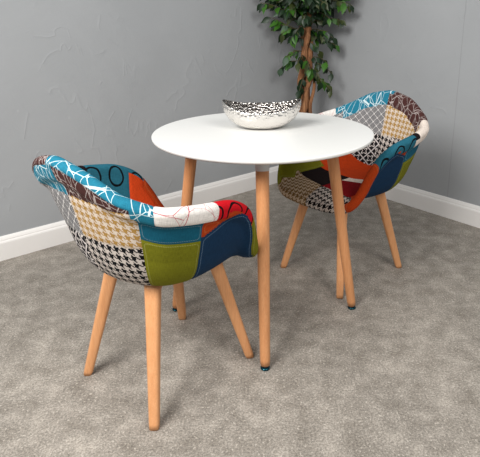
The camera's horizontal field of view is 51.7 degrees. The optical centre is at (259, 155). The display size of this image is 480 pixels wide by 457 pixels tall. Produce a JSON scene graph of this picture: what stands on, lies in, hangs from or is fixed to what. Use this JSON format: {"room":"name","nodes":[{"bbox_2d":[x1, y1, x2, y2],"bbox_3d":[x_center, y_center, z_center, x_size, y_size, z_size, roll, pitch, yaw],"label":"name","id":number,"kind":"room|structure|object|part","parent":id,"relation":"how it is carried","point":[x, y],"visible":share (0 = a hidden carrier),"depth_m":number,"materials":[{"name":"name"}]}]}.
{"room":"dining room","nodes":[
{"label":"dining room","id":0,"kind":"room"},
{"bbox_2d":[0,0,300,235],"bbox_3d":[-1.629,-0.634,1.932,5.320,2.700,0.120,-13,20,-38],"label":"wall","id":1,"kind":"structure","parent":0,"point":[83,82],"depth_m":2.67,"materials":[{"name":"grey paint"}]},
{"bbox_2d":[0,165,278,260],"bbox_3d":[-1.619,0.538,2.160,5.200,0.121,0.018,-13,20,-38],"label":"baseboard","id":2,"kind":"structure","parent":1,"relation":"attached to","point":[20,243],"depth_m":2.64,"materials":[{"name":"paint"}]},
{"bbox_2d":[0,183,479,456],"bbox_3d":[0.046,1.156,0.270,5.200,0.100,5.200,-13,20,-38],"label":"floor","id":3,"kind":"structure","parent":0,"point":[397,373],"depth_m":1.75,"materials":[{"name":"grey carpet"}]},
{"bbox_2d":[32,155,257,430],"bbox_3d":[-0.328,0.331,1.567,0.618,0.809,0.621,12,20,39],"label":"armchair","id":4,"kind":"object","parent":3,"relation":"on","point":[115,218],"visible":1,"depth_m":1.33,"materials":[{"name":"multicoloured fabric"}]},
{"bbox_3d":[-0.475,0.143,1.339,0.476,0.323,0.163,12,20,39],"label":"backrest","id":5,"kind":"part","parent":4,"relation":"part of","materials":[{"name":"multicoloured fabric"}]},
{"bbox_3d":[-0.513,0.529,1.608,0.153,0.408,0.046,-3,16,-9],"label":"leg","id":6,"kind":"part","parent":4,"relation":"part of","materials":[{"name":"brown wood"}]},
{"bbox_3d":[-0.500,0.141,1.674,0.145,0.318,0.469,12,20,39],"label":"armrest","id":7,"kind":"part","parent":4,"relation":"part of","materials":[{"name":"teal fabric"}]},
{"bbox_3d":[-0.310,0.574,1.439,0.046,0.408,0.153,0,15,1],"label":"leg","id":8,"kind":"part","parent":4,"relation":"part of","materials":[{"name":"brown wood"}]},
{"bbox_3d":[-0.301,0.279,1.585,0.475,0.144,0.524,12,20,39],"label":"seat","id":9,"kind":"part","parent":4,"relation":"part of","materials":[{"name":"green fabric"}]},
{"bbox_3d":[-0.303,0.462,1.843,0.046,0.408,0.153,0,15,1],"label":"leg","id":10,"kind":"part","parent":4,"relation":"part of","materials":[{"name":"brown wood"}]},
{"bbox_3d":[-0.151,0.217,1.385,0.145,0.318,0.469,12,20,39],"label":"armrest","id":11,"kind":"part","parent":4,"relation":"part of","materials":[{"name":"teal fabric"}]},
{"bbox_3d":[-0.100,0.507,1.674,0.153,0.408,0.046,-3,16,-9],"label":"leg","id":12,"kind":"part","parent":4,"relation":"part of","materials":[{"name":"brown wood"}]},
{"bbox_2d":[151,112,373,370],"bbox_3d":[0.014,0.265,1.917,0.800,0.742,0.800,-1,15,0],"label":"round table","id":13,"kind":"object","parent":3,"relation":"on","point":[309,137],"visible":0.83,"depth_m":1.67,"materials":[{"name":"white paint"}]},
{"bbox_3d":[-0.289,0.271,1.918,0.137,0.710,0.044,-1,15,0],"label":"leg","id":14,"kind":"part","parent":13,"relation":"part of","materials":[{"name":"brown wood"}]},
{"bbox_2d":[222,99,300,128],"bbox_3d":[0.007,-0.157,1.850,0.297,0.107,0.180,-1,15,0],"label":"bowl","id":15,"kind":"object","parent":13,"relation":"on","point":[258,115],"visible":1,"depth_m":1.81,"materials":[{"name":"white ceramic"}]},
{"bbox_3d":[0.011,0.348,1.628,0.044,0.711,0.141,-1,15,0],"label":"leg","id":16,"kind":"part","parent":13,"relation":"part of","materials":[{"name":"brown wood"}]},
{"bbox_3d":[0.313,0.265,1.918,0.145,0.711,0.044,-1,15,0],"label":"leg","id":17,"kind":"part","parent":13,"relation":"part of","materials":[{"name":"brown wood"}]},
{"bbox_2d":[257,0,353,112],"bbox_3d":[0.299,-0.723,3.123,0.554,2.001,0.494,-14,20,-39],"label":"ficus tree","id":18,"kind":"object","parent":3,"relation":"on","point":[304,13],"visible":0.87,"depth_m":3.14,"materials":[{"name":"green plant"}]},
{"bbox_2d":[277,90,428,298],"bbox_3d":[0.405,0.133,2.261,0.621,0.809,0.618,-13,20,-38],"label":"armchair","id":19,"kind":"object","parent":3,"relation":"on","point":[398,125],"visible":0.73,"depth_m":2.25,"materials":[{"name":"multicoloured fabric"}]},
{"bbox_3d":[0.173,0.332,2.299,0.153,0.408,0.046,-1,15,0],"label":"leg","id":20,"kind":"part","parent":19,"relation":"part of","materials":[{"name":"brown wood"}]},
{"bbox_3d":[0.252,-0.063,2.388,0.469,0.318,0.145,-13,20,-38],"label":"armrest","id":21,"kind":"part","parent":19,"relation":"part of","materials":[{"name":"multicoloured fabric"}]},
{"bbox_3d":[0.371,0.096,2.224,0.524,0.144,0.475,-13,20,-38],"label":"seat","id":22,"kind":"part","parent":19,"relation":"part of","materials":[{"name":"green fabric"}]},
{"bbox_3d":[0.344,0.386,2.099,0.046,0.408,0.153,2,16,11],"label":"leg","id":23,"kind":"part","parent":19,"relation":"part of","materials":[{"name":"brown wood"}]},
{"bbox_3d":[0.574,-0.141,2.333,0.163,0.323,0.476,-13,20,-38],"label":"backrest","id":24,"kind":"part","parent":19,"relation":"part of","materials":[{"name":"multicoloured fabric"}]},
{"bbox_3d":[0.593,0.329,2.296,0.153,0.408,0.046,-1,15,0],"label":"leg","id":25,"kind":"part","parent":19,"relation":"part of","materials":[{"name":"brown wood"}]},
{"bbox_3d":[0.544,0.029,2.045,0.469,0.318,0.145,-13,20,-38],"label":"armrest","id":26,"kind":"part","parent":19,"relation":"part of","materials":[{"name":"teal fabric"}]},
{"bbox_2d":[310,0,479,205],"bbox_3d":[2.072,-0.569,1.567,0.120,2.700,5.200,-13,20,-38],"label":"wall","id":27,"kind":"structure","parent":0,"point":[427,52],"depth_m":2.90,"materials":[{"name":"grey paint"}]},
{"bbox_2d":[385,183,479,227],"bbox_3d":[2.031,0.590,1.840,0.018,0.121,5.200,-13,20,-38],"label":"baseboard","id":28,"kind":"structure","parent":27,"relation":"attached to","point":[460,211],"depth_m":2.95,"materials":[{"name":"paint"}]}
]}

